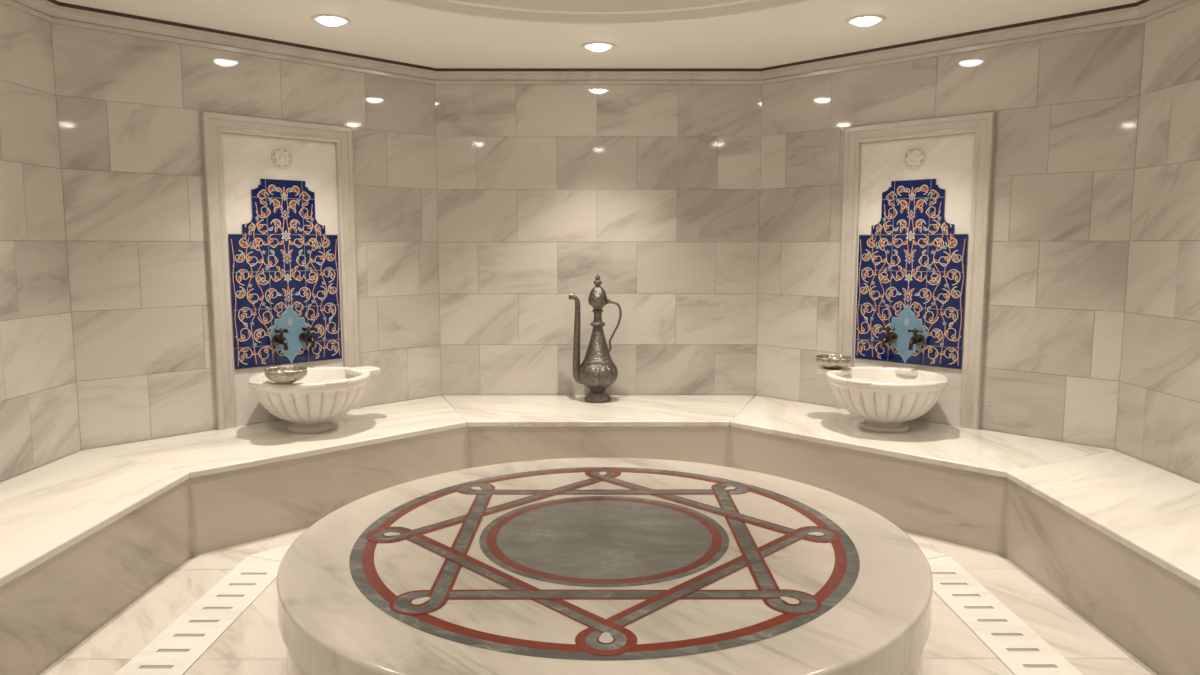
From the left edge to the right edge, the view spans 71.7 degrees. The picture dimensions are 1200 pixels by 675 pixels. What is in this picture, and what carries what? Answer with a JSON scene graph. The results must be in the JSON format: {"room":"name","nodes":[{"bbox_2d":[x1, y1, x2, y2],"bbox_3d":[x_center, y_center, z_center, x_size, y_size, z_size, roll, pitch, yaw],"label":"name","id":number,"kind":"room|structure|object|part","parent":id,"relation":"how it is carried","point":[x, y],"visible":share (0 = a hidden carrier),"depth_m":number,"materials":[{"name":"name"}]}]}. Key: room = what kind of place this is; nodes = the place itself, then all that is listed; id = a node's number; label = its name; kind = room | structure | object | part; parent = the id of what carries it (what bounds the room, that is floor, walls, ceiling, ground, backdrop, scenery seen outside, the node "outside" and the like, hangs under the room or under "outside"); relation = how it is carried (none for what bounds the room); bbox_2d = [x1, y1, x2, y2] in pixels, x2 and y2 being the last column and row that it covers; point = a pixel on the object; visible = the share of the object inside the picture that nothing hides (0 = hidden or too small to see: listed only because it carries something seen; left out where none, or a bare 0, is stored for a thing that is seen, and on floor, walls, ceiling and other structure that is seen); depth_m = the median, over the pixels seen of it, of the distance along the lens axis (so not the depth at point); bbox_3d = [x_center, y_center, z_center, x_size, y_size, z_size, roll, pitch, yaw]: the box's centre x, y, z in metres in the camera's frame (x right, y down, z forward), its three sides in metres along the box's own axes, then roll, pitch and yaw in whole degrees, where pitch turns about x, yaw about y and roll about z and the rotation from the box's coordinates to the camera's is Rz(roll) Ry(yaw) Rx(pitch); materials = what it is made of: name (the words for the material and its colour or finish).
{"room":"spa","nodes":[
{"label":"spa","id":0,"kind":"room"},
{"bbox_2d":[0,3,80,482],"bbox_3d":[-2.847,-0.203,3.211,0.120,2.735,2.304,0,6,0],"label":"wall","id":1,"kind":"structure","parent":0,"point":[39,417],"depth_m":4.06,"materials":[{"name":"stone"}]},
{"bbox_2d":[51,23,440,450],"bbox_3d":[-2.018,-0.429,5.209,0.120,2.735,2.304,6,9,45],"label":"wall","id":2,"kind":"structure","parent":0,"point":[129,108],"depth_m":4.73,"materials":[{"name":"stone"}]},
{"bbox_2d":[200,111,360,429],"bbox_3d":[-1.945,-0.407,5.169,0.041,1.850,0.932,6,9,45],"label":"panel","id":3,"kind":"object","parent":2,"relation":"attached to","point":[281,238],"visible":0.98,"depth_m":5.10,"materials":[{"name":"stone"}]},
{"bbox_2d":[272,328,287,349],"bbox_3d":[-1.956,0.008,5.103,0.133,0.134,0.085,6,9,45],"label":"tap","id":4,"kind":"object","parent":3,"relation":"attached to","point":[277,339],"visible":1,"depth_m":5.09,"materials":[{"name":"brown metal"}]},
{"bbox_3d":[-1.957,-0.028,5.099,0.076,0.063,0.076,-4,7,-29],"label":"handle","id":5,"kind":"part","parent":4,"relation":"part of","materials":[{"name":"brown metal"}]},
{"bbox_2d":[299,326,315,347],"bbox_3d":[-1.832,-0.006,5.226,0.133,0.134,0.085,6,9,45],"label":"tap","id":6,"kind":"object","parent":3,"relation":"attached to","point":[304,337],"visible":1,"depth_m":5.21,"materials":[{"name":"brown metal"}]},
{"bbox_3d":[-1.832,0.016,5.229,0.133,0.090,0.068,6,9,45],"label":"spout","id":7,"kind":"part","parent":6,"relation":"part of","materials":[{"name":"brown metal"}]},
{"bbox_3d":[-1.833,-0.042,5.223,0.076,0.063,0.076,-4,7,-29],"label":"handle","id":8,"kind":"part","parent":6,"relation":"part of","materials":[{"name":"brown metal"}]},
{"bbox_2d":[47,0,1149,70],"bbox_3d":[-0.006,-1.553,3.064,5.562,0.018,5.562,0,6,0],"label":"trim","id":9,"kind":"structure","parent":2,"relation":"attached to","point":[1138,3],"depth_m":5.02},
{"bbox_2d":[0,0,1199,83],"bbox_3d":[-0.006,-1.506,3.070,5.562,0.076,5.562,0,6,0],"label":"trim","id":10,"kind":"structure","parent":2,"relation":"attached to","point":[45,10],"depth_m":4.96,"materials":[{"name":"paint"}]},
{"bbox_2d":[435,84,761,395],"bbox_3d":[-0.011,-0.522,6.040,2.304,2.735,0.120,0,6,0],"label":"wall","id":11,"kind":"structure","parent":0,"point":[652,190],"depth_m":5.95,"materials":[{"name":"stone"}]},
{"bbox_2d":[56,0,1140,68],"bbox_3d":[-0.006,-1.875,3.028,5.762,0.672,5.762,0,6,0],"label":"ceiling","id":12,"kind":"structure","parent":0,"point":[645,34],"depth_m":4.61,"materials":[{"name":"paint"}]},
{"bbox_2d":[311,14,350,25],"bbox_3d":[-1.458,-1.710,4.503,0.208,0.030,0.208,0,6,0],"label":"recessed light","id":13,"kind":"object","parent":12,"relation":"in","point":[325,19],"visible":1,"depth_m":4.46,"materials":[{"name":"white metal"}]},
{"bbox_2d":[582,42,614,50],"bbox_3d":[-0.009,-1.777,5.102,0.208,0.030,0.208,0,6,0],"label":"recessed light","id":14,"kind":"object","parent":12,"relation":"in","point":[593,46],"visible":1,"depth_m":5.06,"materials":[{"name":"white metal"}]},
{"bbox_2d":[845,15,885,25],"bbox_3d":[1.441,-1.710,4.508,0.208,0.030,0.208,0,6,0],"label":"recessed light","id":15,"kind":"object","parent":12,"relation":"in","point":[861,20],"visible":1,"depth_m":4.47,"materials":[{"name":"white metal"}]},
{"bbox_2d":[39,527,1157,674],"bbox_3d":[-0.005,1.238,3.077,6.797,0.100,7.000,0,6,0],"label":"floor","id":16,"kind":"structure","parent":0,"point":[253,644],"depth_m":3.30,"materials":[{"name":"stone"}]},
{"bbox_2d":[114,556,280,674],"bbox_3d":[-1.606,1.153,3.366,0.240,0.005,1.419,0,6,0],"label":"drain grate","id":17,"kind":"object","parent":16,"relation":"on","point":[182,643],"visible":0.97,"depth_m":3.35,"materials":[{"name":"white stone"}]},
{"bbox_2d":[249,544,291,561],"bbox_3d":[-1.139,1.026,4.492,0.240,0.005,1.419,6,9,45],"label":"drain grate","id":18,"kind":"object","parent":16,"relation":"on","point":[277,554],"visible":0.09,"depth_m":4.09,"materials":[{"name":"white stone"}]},
{"bbox_2d":[0,395,1199,674],"bbox_3d":[-0.006,0.944,3.348,5.554,0.425,5.550,0,6,0],"label":"stone bench","id":19,"kind":"object","parent":16,"relation":"on","point":[1114,535],"visible":0.96,"depth_m":4.19,"materials":[{"name":"stone"}]},
{"bbox_3d":[-2.387,0.750,3.320,0.792,0.034,2.294,0,6,0],"label":"seat","id":20,"kind":"part","parent":19,"relation":"part of","materials":[{"name":"stone"}]},
{"bbox_3d":[-1.668,0.564,4.966,2.295,0.034,0.880,-6,9,-44],"label":"seat","id":21,"kind":"part","parent":19,"relation":"part of","materials":[{"name":"stone"}]},
{"bbox_2d":[248,366,379,432],"bbox_3d":[-1.719,0.382,4.970,0.698,0.326,0.686,0,6,-2],"label":"basin","id":22,"kind":"object","parent":19,"relation":"on","point":[325,394],"visible":0.91,"depth_m":4.76,"materials":[{"name":"white stone"}]},
{"bbox_2d":[263,366,307,383],"bbox_3d":[-1.763,0.213,4.664,0.236,0.077,0.236,0,6,0],"label":"metal bowl","id":23,"kind":"object","parent":22,"relation":"on","point":[280,374],"visible":1,"depth_m":4.60,"materials":[{"name":"silver metal"}]},
{"bbox_2d":[568,274,621,402],"bbox_3d":[-0.029,-0.001,5.826,0.317,0.897,0.284,5,8,36],"label":"pitcher","id":24,"kind":"object","parent":19,"relation":"on","point":[597,371],"visible":1,"depth_m":5.77,"materials":[{"name":"grey metal"}]},
{"bbox_3d":[-0.158,0.009,5.816,0.122,0.646,0.065,0,6,0],"label":"spout","id":25,"kind":"part","parent":24,"relation":"part of","materials":[{"name":"grey metal"}]},
{"bbox_3d":[-0.015,-0.354,5.776,0.133,0.184,0.133,0,6,0],"label":"lid","id":26,"kind":"part","parent":24,"relation":"part of","materials":[{"name":"grey metal"}]},
{"bbox_3d":[0.086,-0.076,5.807,0.131,0.395,0.021,0,6,0],"label":"handle","id":27,"kind":"part","parent":24,"relation":"part of","materials":[{"name":"grey metal"}]},
{"bbox_3d":[-0.010,0.489,5.632,2.295,0.034,0.909,0,6,0],"label":"seat","id":28,"kind":"part","parent":19,"relation":"part of","materials":[{"name":"stone"}]},
{"bbox_2d":[817,366,947,432],"bbox_3d":[1.702,0.382,4.976,0.697,0.326,0.686,0,6,1],"label":"basin","id":29,"kind":"object","parent":19,"relation":"on","point":[886,398],"visible":0.99,"depth_m":4.79,"materials":[{"name":"white stone"}]},
{"bbox_2d":[815,354,850,368],"bbox_3d":[1.461,0.155,5.198,0.222,0.072,0.222,0,6,0],"label":"metal bowl","id":30,"kind":"object","parent":29,"relation":"on","point":[829,361],"visible":1,"depth_m":5.13,"materials":[{"name":"silver metal"}]},
{"bbox_3d":[1.651,0.564,4.972,2.295,0.034,0.880,6,9,44],"label":"seat","id":31,"kind":"part","parent":19,"relation":"part of","materials":[{"name":"stone"}]},
{"bbox_3d":[2.375,0.749,3.328,0.792,0.034,2.294,0,6,0],"label":"seat","id":32,"kind":"part","parent":19,"relation":"part of","materials":[{"name":"stone"}]},
{"bbox_2d":[277,457,932,674],"bbox_3d":[0.016,0.969,3.307,2.420,0.384,2.420,0,6,0],"label":"platform","id":33,"kind":"object","parent":16,"relation":"on","point":[599,565],"visible":1,"depth_m":2.86,"materials":[{"name":"stone"}]},
{"bbox_2d":[920,548,947,558],"bbox_3d":[1.123,1.025,4.495,1.419,0.005,0.240,6,9,45],"label":"drain grate","id":34,"kind":"object","parent":16,"relation":"on","point":[929,554],"visible":0.02,"depth_m":4.09,"materials":[{"name":"white stone"}]},
{"bbox_2d":[927,555,1082,674],"bbox_3d":[1.594,1.152,3.372,0.240,0.005,1.419,0,6,0],"label":"drain grate","id":35,"kind":"object","parent":16,"relation":"on","point":[1015,644],"visible":0.88,"depth_m":3.35,"materials":[{"name":"white stone"}]},
{"bbox_2d":[756,24,1144,449],"bbox_3d":[2.000,-0.429,5.216,2.304,2.735,0.120,6,9,45],"label":"wall","id":36,"kind":"structure","parent":0,"point":[1066,108],"depth_m":4.74,"materials":[{"name":"stone"}]},
{"bbox_2d":[836,112,995,429],"bbox_3d":[1.926,-0.408,5.176,0.932,1.850,0.041,6,9,45],"label":"panel","id":37,"kind":"object","parent":36,"relation":"attached to","point":[916,212],"visible":0.99,"depth_m":5.11,"materials":[{"name":"stone"}]},
{"bbox_2d":[881,326,897,347],"bbox_3d":[1.814,-0.007,5.233,0.085,0.134,0.133,6,9,45],"label":"tap","id":38,"kind":"object","parent":37,"relation":"attached to","point":[891,337],"visible":1,"depth_m":5.22,"materials":[{"name":"brown metal"}]},
{"bbox_3d":[1.814,-0.042,5.229,0.076,0.063,0.076,-4,7,-29],"label":"handle","id":39,"kind":"part","parent":38,"relation":"part of","materials":[{"name":"brown metal"}]},
{"bbox_2d":[908,328,924,349],"bbox_3d":[1.938,0.007,5.109,0.085,0.134,0.133,6,9,45],"label":"tap","id":40,"kind":"object","parent":37,"relation":"attached to","point":[918,339],"visible":1,"depth_m":5.10,"materials":[{"name":"brown metal"}]},
{"bbox_3d":[1.939,-0.029,5.106,0.076,0.063,0.076,-4,7,-29],"label":"handle","id":41,"kind":"part","parent":40,"relation":"part of","materials":[{"name":"brown metal"}]},
{"bbox_2d":[1115,1,1199,483],"bbox_3d":[2.835,-0.205,3.221,0.120,2.735,2.304,0,6,0],"label":"wall","id":42,"kind":"structure","parent":0,"point":[1158,415],"depth_m":4.06,"materials":[{"name":"stone"}]}
]}

